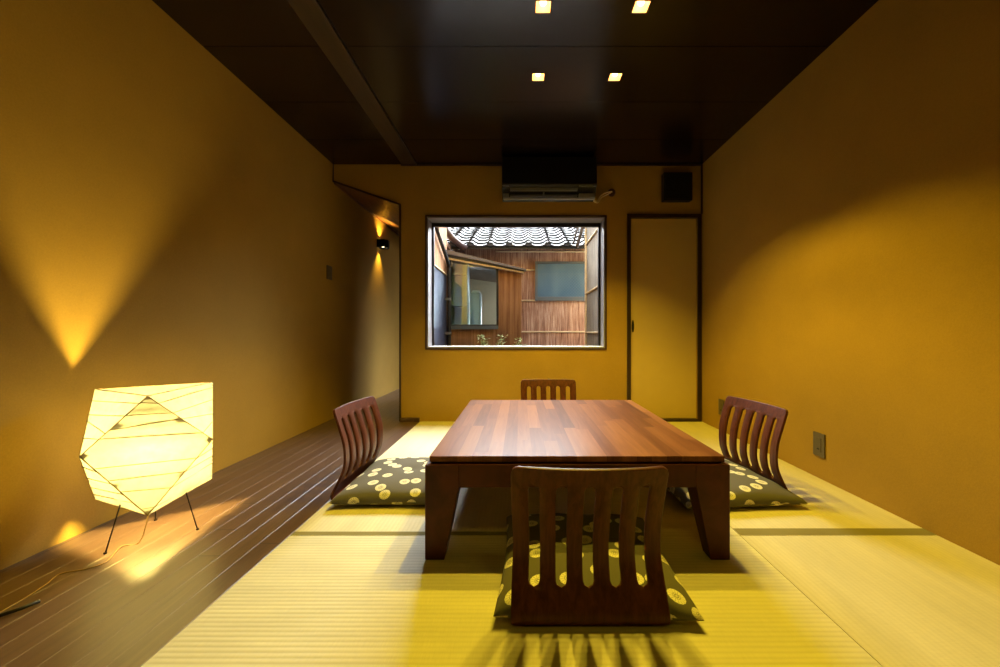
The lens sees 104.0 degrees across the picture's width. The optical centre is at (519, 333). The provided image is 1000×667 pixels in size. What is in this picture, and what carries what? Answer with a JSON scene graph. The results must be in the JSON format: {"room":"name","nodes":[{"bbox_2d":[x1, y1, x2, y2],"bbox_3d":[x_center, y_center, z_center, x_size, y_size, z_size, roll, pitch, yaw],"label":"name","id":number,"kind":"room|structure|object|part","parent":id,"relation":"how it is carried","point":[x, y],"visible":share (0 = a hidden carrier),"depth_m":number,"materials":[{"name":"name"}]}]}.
{"room":"japanese tatami room","nodes":[
{"label":"japanese tatami room","id":0,"kind":"room"},
{"bbox_2d":[0,0,398,569],"bbox_3d":[-1.800,-0.470,2.400,0.301,2.700,9.600,0,0,0],"label":"wall","id":1,"kind":"structure","parent":0,"point":[161,223],"depth_m":1.76,"materials":[{"name":"paint"}]},
{"bbox_2d":[327,265,331,279],"bbox_3d":[-1.675,-0.535,3.430,0.010,0.120,0.090,0,0,0],"label":"light switch","id":2,"kind":"object","parent":1,"relation":"attached to","point":[329,268],"visible":1,"depth_m":3.42,"materials":[{"name":"plastic"}]},
{"bbox_2d":[334,183,398,235],"bbox_3d":[-1.660,-1.346,4.840,0.016,0.028,2.720,0,0,0],"label":"trim","id":3,"kind":"structure","parent":1,"relation":"attached to","point":[335,184],"depth_m":4.12,"materials":[{"name":"brown wood"}]},
{"bbox_2d":[377,239,389,248],"bbox_3d":[-1.610,-1.055,4.610,0.115,0.090,0.140,0,0,0],"label":"wall sconce","id":4,"kind":"object","parent":1,"relation":"attached to","point":[381,243],"visible":1,"depth_m":4.54,"materials":[{"name":"black plastic"}]},
{"bbox_2d":[0,389,418,666],"bbox_3d":[-0.045,0.830,2.400,3.620,0.100,9.600,0,0,0],"label":"floor","id":5,"kind":"structure","parent":0,"point":[121,611],"depth_m":1.33,"materials":[{"name":"brown wood"}]},
{"bbox_2d":[0,515,148,616],"bbox_3d":[-1.425,0.671,1.237,0.127,0.224,0.525,0,0,9],"label":"power cord","id":6,"kind":"object","parent":5,"relation":"on","point":[37,601],"visible":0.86,"depth_m":1.15,"materials":[{"name":"black plastic"}]},
{"bbox_2d":[0,599,40,616],"bbox_3d":[-1.403,0.771,1.091,0.013,0.010,0.077,0,0,33],"label":"switch","id":7,"kind":"object","parent":6,"relation":"attached to","point":[38,601],"depth_m":1.09,"materials":[{"name":"black plastic"}]},
{"bbox_2d":[79,382,213,553],"bbox_3d":[-1.423,0.496,1.519,0.410,0.569,0.384,0,0,0],"label":"lamp","id":8,"kind":"object","parent":5,"relation":"on","point":[143,449],"visible":1,"depth_m":1.42,"materials":[{"name":"white paper"}]},
{"bbox_3d":[-1.458,0.665,1.407,0.009,0.231,0.068,0,0,21],"label":"leg","id":9,"kind":"part","parent":8,"relation":"part of","materials":[{"name":"black metal"}]},
{"bbox_3d":[-1.308,0.665,1.542,0.068,0.231,0.010,0,0,-15],"label":"leg","id":10,"kind":"part","parent":8,"relation":"part of","materials":[{"name":"black metal"}]},
{"bbox_2d":[291,421,511,535],"bbox_3d":[-0.455,0.787,2.483,0.867,0.016,1.951,0,0,0],"label":"mat","id":11,"kind":"object","parent":5,"relation":"on","point":[480,511],"visible":0.41,"depth_m":1.69,"materials":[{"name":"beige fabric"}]},
{"bbox_2d":[330,396,382,499],"bbox_3d":[-0.667,0.565,1.996,0.425,0.426,0.422,0,0,4],"label":"chair","id":12,"kind":"object","parent":11,"relation":"on","point":[352,468],"visible":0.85,"depth_m":1.99,"materials":[{"name":"brown wood"}]},
{"bbox_2d":[330,457,428,504],"bbox_3d":[-0.565,0.731,2.000,0.554,0.082,0.554,0,0,0],"label":"floor cushion","id":13,"kind":"object","parent":12,"relation":"on","point":[401,480],"visible":0.59,"depth_m":1.80,"materials":[{"name":"fabric"}]},
{"bbox_2d":[141,536,881,666],"bbox_3d":[-0.019,0.788,1.073,1.737,0.016,0.865,0,0,0],"label":"mat","id":14,"kind":"object","parent":5,"relation":"on","point":[312,601],"visible":0.88,"depth_m":1.06,"materials":[{"name":"yellow wicker"}]},
{"bbox_2d":[425,400,729,559],"bbox_3d":[0.198,0.603,1.927,1.050,0.354,1.170,0,0,0],"label":"table","id":15,"kind":"object","parent":14,"relation":"on","point":[482,447],"visible":0.99,"depth_m":1.41,"materials":[{"name":"brown wood"}]},
{"bbox_3d":[-0.268,0.616,1.394,0.118,0.328,0.104,0,0,0],"label":"leg","id":16,"kind":"part","parent":15,"relation":"part of","materials":[{"name":"brown wood"}]},
{"bbox_3d":[0.664,0.616,1.394,0.118,0.328,0.104,0,0,0],"label":"leg","id":17,"kind":"part","parent":15,"relation":"part of","materials":[{"name":"brown wood"}]},
{"bbox_2d":[511,466,670,624],"bbox_3d":[0.186,0.565,1.220,0.422,0.426,0.425,0,0,0],"label":"chair","id":18,"kind":"object","parent":14,"relation":"on","point":[546,602],"visible":1,"depth_m":1.05,"materials":[{"name":"brown wood"}]},
{"bbox_2d":[493,513,703,620],"bbox_3d":[0.213,0.731,1.305,0.554,0.082,0.554,0,0,1],"label":"floor cushion","id":19,"kind":"object","parent":18,"relation":"on","point":[681,606],"visible":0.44,"depth_m":1.18,"materials":[{"name":"fabric"}]},
{"bbox_2d":[528,487,738,535],"bbox_3d":[0.415,0.788,2.483,0.868,0.016,1.951,0,0,0],"label":"mat","id":20,"kind":"object","parent":5,"relation":"on","point":[677,520],"visible":0.11,"depth_m":1.74,"materials":[{"name":"wicker"}]},
{"bbox_2d":[521,379,575,399],"bbox_3d":[0.216,0.565,2.804,0.422,0.426,0.425,0,0,0],"label":"chair","id":21,"kind":"object","parent":20,"relation":"on","point":[532,383],"visible":0.41,"depth_m":2.98,"materials":[{"name":"brown wood"}]},
{"bbox_2d":[668,422,936,535],"bbox_3d":[1.233,0.787,2.483,0.763,0.016,1.951,0,0,0],"label":"mat","id":22,"kind":"object","parent":5,"relation":"on","point":[830,510],"visible":0.51,"depth_m":1.68,"materials":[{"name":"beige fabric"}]},
{"bbox_2d":[719,396,787,489],"bbox_3d":[1.028,0.565,1.983,0.425,0.426,0.422,0,0,-8],"label":"chair","id":23,"kind":"object","parent":22,"relation":"on","point":[772,412],"visible":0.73,"depth_m":1.98,"materials":[{"name":"brown wood"}]},
{"bbox_2d":[667,459,807,508],"bbox_3d":[0.972,0.731,1.975,0.554,0.082,0.554,0,0,-5],"label":"floor cushion","id":24,"kind":"object","parent":23,"relation":"on","point":[748,488],"visible":0.38,"depth_m":1.75,"materials":[{"name":"fabric"}]},
{"bbox_2d":[741,536,999,666],"bbox_3d":[1.232,0.788,0.604,0.763,0.016,1.805,0,0,0],"label":"mat","id":25,"kind":"object","parent":5,"relation":"on","point":[906,601],"visible":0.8,"depth_m":1.18,"materials":[{"name":"yellow wicker"}]},
{"bbox_2d":[338,184,454,251],"bbox_3d":[-1.303,-1.255,4.831,0.794,0.330,2.738,0,0,0],"label":"ceiling","id":26,"kind":"structure","parent":0,"point":[388,212],"depth_m":3.92,"materials":[{"name":"brown wood"}]},
{"bbox_2d":[470,279,495,324],"bbox_3d":[-0.485,-0.370,6.650,0.970,2.500,0.100,0,0,0],"label":"wall","id":27,"kind":"structure","parent":0,"point":[487,289],"depth_m":6.60,"materials":[{"name":"beige paint"}]},
{"bbox_2d":[152,0,878,163],"bbox_3d":[-0.092,-1.570,0.555,3.715,0.140,6.210,0,0,0],"label":"ceiling","id":28,"kind":"structure","parent":0,"point":[453,78],"depth_m":2.18,"materials":[{"name":"black wood"}]},
{"bbox_2d":[287,0,416,165],"bbox_3d":[-0.979,-1.493,0.530,0.133,0.014,5.860,0,0,0],"label":"beam","id":29,"kind":"structure","parent":28,"relation":"attached to","point":[310,12],"depth_m":2.21,"materials":[{"name":"brown wood"}]},
{"bbox_2d":[532,73,544,81],"bbox_3d":[0.106,-1.524,2.280,0.074,0.053,0.074,0,0,0],"label":"recessed light","id":30,"kind":"object","parent":28,"relation":"in","point":[536,77],"visible":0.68,"depth_m":2.31,"materials":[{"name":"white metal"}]},
{"bbox_2d":[535,0,551,13],"bbox_3d":[0.106,-1.524,1.790,0.074,0.053,0.074,0,0,0],"label":"recessed light","id":31,"kind":"object","parent":28,"relation":"in","point":[541,6],"visible":1,"depth_m":1.82,"materials":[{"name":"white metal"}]},
{"bbox_2d":[607,73,622,81],"bbox_3d":[0.556,-1.524,2.280,0.074,0.053,0.074,0,0,0],"label":"recessed light","id":32,"kind":"object","parent":28,"relation":"in","point":[613,77],"visible":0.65,"depth_m":2.31,"materials":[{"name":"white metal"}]},
{"bbox_2d":[631,0,651,13],"bbox_3d":[0.556,-1.524,1.790,0.074,0.053,0.074,0,0,0],"label":"recessed light","id":33,"kind":"object","parent":28,"relation":"in","point":[640,6],"visible":1,"depth_m":1.82,"materials":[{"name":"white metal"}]},
{"bbox_2d":[334,164,700,420],"bbox_3d":[-0.033,-0.360,3.554,3.295,2.480,0.212,0,0,0],"label":"wall","id":34,"kind":"structure","parent":0,"point":[436,385],"depth_m":3.46,"materials":[{"name":"paint"}]},
{"bbox_2d":[332,164,400,421],"bbox_3d":[-1.358,-0.360,3.556,0.608,2.280,0.208,0,0,0],"label":"trim","id":35,"kind":"structure","parent":34,"relation":"attached to","point":[334,181],"depth_m":3.45,"materials":[{"name":"brown wood"}]},
{"bbox_2d":[400,418,419,421],"bbox_3d":[-0.973,0.762,3.445,0.167,0.035,0.030,0,0,0],"label":"baseboard","id":36,"kind":"structure","parent":34,"relation":"attached to","point":[401,419],"depth_m":3.43,"materials":[{"name":"brown wood"}]},
{"bbox_2d":[425,215,606,349],"bbox_3d":[-0.035,-0.453,3.556,1.609,1.193,0.208,0,0,0],"label":"window","id":37,"kind":"structure","parent":34,"relation":"in","point":[432,222],"depth_m":3.51,"materials":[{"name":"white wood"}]},
{"bbox_3d":[-0.035,0.117,3.570,1.561,0.005,0.180,0,0,0],"label":"sill","id":38,"kind":"part","parent":37,"relation":"part of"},
{"bbox_2d":[401,164,702,165],"bbox_3d":[0.280,-1.493,3.454,2.671,0.014,0.012,0,0,0],"label":"trim","id":39,"kind":"structure","parent":34,"relation":"attached to","point":[401,164],"depth_m":3.45,"materials":[{"name":"brown wood"}]},
{"bbox_2d":[502,157,611,202],"bbox_3d":[0.333,-1.286,3.336,0.965,0.358,0.248,0,0,0],"label":"air conditioner","id":40,"kind":"object","parent":34,"relation":"attached to","point":[524,179],"visible":1,"depth_m":3.21,"materials":[{"name":"black plastic"}]},
{"bbox_3d":[0.243,-1.171,3.247,0.777,0.110,0.046,0,0,0],"label":"casing","id":41,"kind":"part","parent":40,"relation":"part of","materials":[{"name":"grey plastic"}]},
{"bbox_3d":[0.243,-1.347,3.217,0.781,0.218,0.010,0,0,0],"label":"panel","id":42,"kind":"part","parent":40,"relation":"part of","materials":[{"name":"black plastic"}]},
{"bbox_2d":[627,214,701,421],"bbox_3d":[1.277,-0.139,3.479,0.658,1.838,0.062,0,0,0],"label":"door","id":43,"kind":"structure","parent":34,"relation":"in","point":[661,248],"depth_m":3.48,"materials":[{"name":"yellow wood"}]},
{"bbox_2d":[661,172,691,201],"bbox_3d":[1.377,-1.282,3.423,0.250,0.245,0.074,0,0,0],"label":"wall speaker","id":44,"kind":"object","parent":34,"relation":"attached to","point":[675,186],"visible":1,"depth_m":3.39,"materials":[{"name":"black plastic"}]},
{"bbox_2d":[666,173,690,198],"bbox_3d":[1.377,-1.282,3.389,0.224,0.219,0.005,0,0,0],"label":"grille","id":45,"kind":"object","parent":44,"relation":"attached to","point":[678,185],"depth_m":3.39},
{"bbox_2d":[701,165,702,213],"bbox_3d":[1.609,-1.280,3.454,0.012,0.440,0.012,0,0,0],"label":"trim","id":46,"kind":"structure","parent":34,"relation":"attached to","point":[701,165],"depth_m":3.45,"materials":[{"name":"brown wood"}]},
{"bbox_2d":[702,0,999,564],"bbox_3d":[1.690,-0.360,0.555,0.150,2.480,6.210,0,0,0],"label":"wall","id":47,"kind":"structure","parent":0,"point":[851,225],"depth_m":1.77,"materials":[{"name":"paint"}]},
{"bbox_2d":[718,399,723,414],"bbox_3d":[1.609,0.590,3.120,0.011,0.125,0.080,0,0,0],"label":"wall socket","id":48,"kind":"object","parent":47,"relation":"attached to","point":[720,401],"visible":0.91,"depth_m":3.12,"materials":[{"name":"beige plastic"}]},
{"bbox_2d":[813,431,825,457],"bbox_3d":[1.609,0.598,2.100,0.011,0.125,0.080,0,0,0],"label":"wall socket","id":49,"kind":"object","parent":47,"relation":"attached to","point":[819,440],"visible":1,"depth_m":2.09,"materials":[{"name":"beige plastic"}]},
{"label":"outside","id":50,"kind":"structure","parent":0,"visible":0},
{"bbox_3d":[1.035,0.955,5.580,3.930,0.150,3.840,0,0,0],"label":"ground","id":51,"kind":"structure","parent":50,"visible":0},
{"bbox_2d":[470,290,481,324],"bbox_3d":[-0.575,0.155,5.100,0.160,1.430,0.160,0,0,0],"label":"water tank","id":52,"kind":"object","parent":51,"relation":"on","point":[475,296],"visible":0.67,"depth_m":5.04,"materials":[{"name":"metal"}]},
{"bbox_2d":[446,250,525,345],"bbox_3d":[-0.439,-0.092,5.695,1.023,1.943,1.910,0,0,0],"label":"building","id":53,"kind":"structure","parent":51,"relation":"on","point":[507,278],"depth_m":4.85,"materials":[{"name":"brown wood"}]},
{"bbox_2d":[451,262,469,324],"bbox_3d":[-0.786,-0.080,5.077,0.238,1.720,0.195,0,0,0],"label":"shelf","id":54,"kind":"object","parent":53,"relation":"in","point":[460,274],"visible":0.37,"depth_m":5.16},
{"bbox_3d":[-0.575,-0.076,4.822,0.616,0.046,0.014,0,0,0],"label":"window sill","id":55,"kind":"part","parent":53,"relation":"part of","materials":[{"name":"grey metal"}]},
{"bbox_2d":[477,334,506,345],"bbox_3d":[-0.314,0.443,4.505,0.363,0.876,0.200,0,0,0],"label":"leafy shrub","id":56,"kind":"object","parent":51,"relation":"on","point":[501,336],"visible":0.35,"depth_m":4.48,"materials":[{"name":"green plant"}]},
{"bbox_2d":[447,228,584,345],"bbox_3d":[-0.050,-0.643,6.077,3.700,3.046,2.686,0,0,0],"label":"house","id":57,"kind":"structure","parent":51,"relation":"on","point":[553,259],"depth_m":5.60,"materials":[{"name":"brown wood"}]},
{"bbox_3d":[0.648,-0.757,5.580,0.805,0.490,0.010,0,0,0],"label":"pane","id":58,"kind":"part","parent":57,"relation":"part of","materials":[{"name":"clear glass"}]},
{"bbox_2d":[512,337,524,345],"bbox_3d":[0.008,0.460,4.500,0.202,0.840,0.173,0,0,0],"label":"leafy shrub","id":59,"kind":"object","parent":51,"relation":"on","point":[516,344],"visible":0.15,"depth_m":4.49,"materials":[{"name":"green plant"}]},
{"bbox_2d":[584,228,597,345],"bbox_3d":[0.842,-0.295,4.308,0.076,2.350,1.176,0,0,0],"label":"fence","id":60,"kind":"object","parent":51,"relation":"on","point":[591,234],"visible":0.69,"depth_m":4.53,"materials":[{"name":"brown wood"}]},
{"bbox_3d":[0.830,-0.295,4.870,0.048,2.350,0.048,0,0,-23],"label":"fence post","id":61,"kind":"part","parent":60,"relation":"part of","materials":[{"name":"brown wood"}]},
{"bbox_3d":[-0.993,-0.395,4.295,0.126,2.550,1.270,0,0,0],"label":"wall","id":62,"kind":"structure","parent":0,"visible":0},
{"bbox_2d":[435,228,446,345],"bbox_3d":[-0.906,-0.320,4.240,0.045,2.400,1.120,0,0,0],"label":"window shutter","id":63,"kind":"object","parent":62,"relation":"attached to","point":[440,262],"visible":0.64,"depth_m":4.43,"materials":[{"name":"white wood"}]},
{"bbox_3d":[-0.916,0.087,4.240,0.024,1.585,1.120,0,0,0],"label":"panel","id":64,"kind":"part","parent":63,"relation":"part of","materials":[{"name":"blue stone"}]},
{"bbox_3d":[-0.914,-1.117,4.240,0.028,0.805,1.120,0,0,0],"label":"bark panel","id":65,"kind":"part","parent":63,"relation":"part of","materials":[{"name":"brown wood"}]},
{"bbox_2d":[435,228,451,345],"bbox_3d":[-0.869,-0.140,4.390,0.072,2.039,0.720,0,0,0],"label":"drainpipe","id":66,"kind":"object","parent":63,"relation":"attached to","point":[448,299],"visible":0.72,"depth_m":4.70,"materials":[{"name":"brown metal"}]}
]}

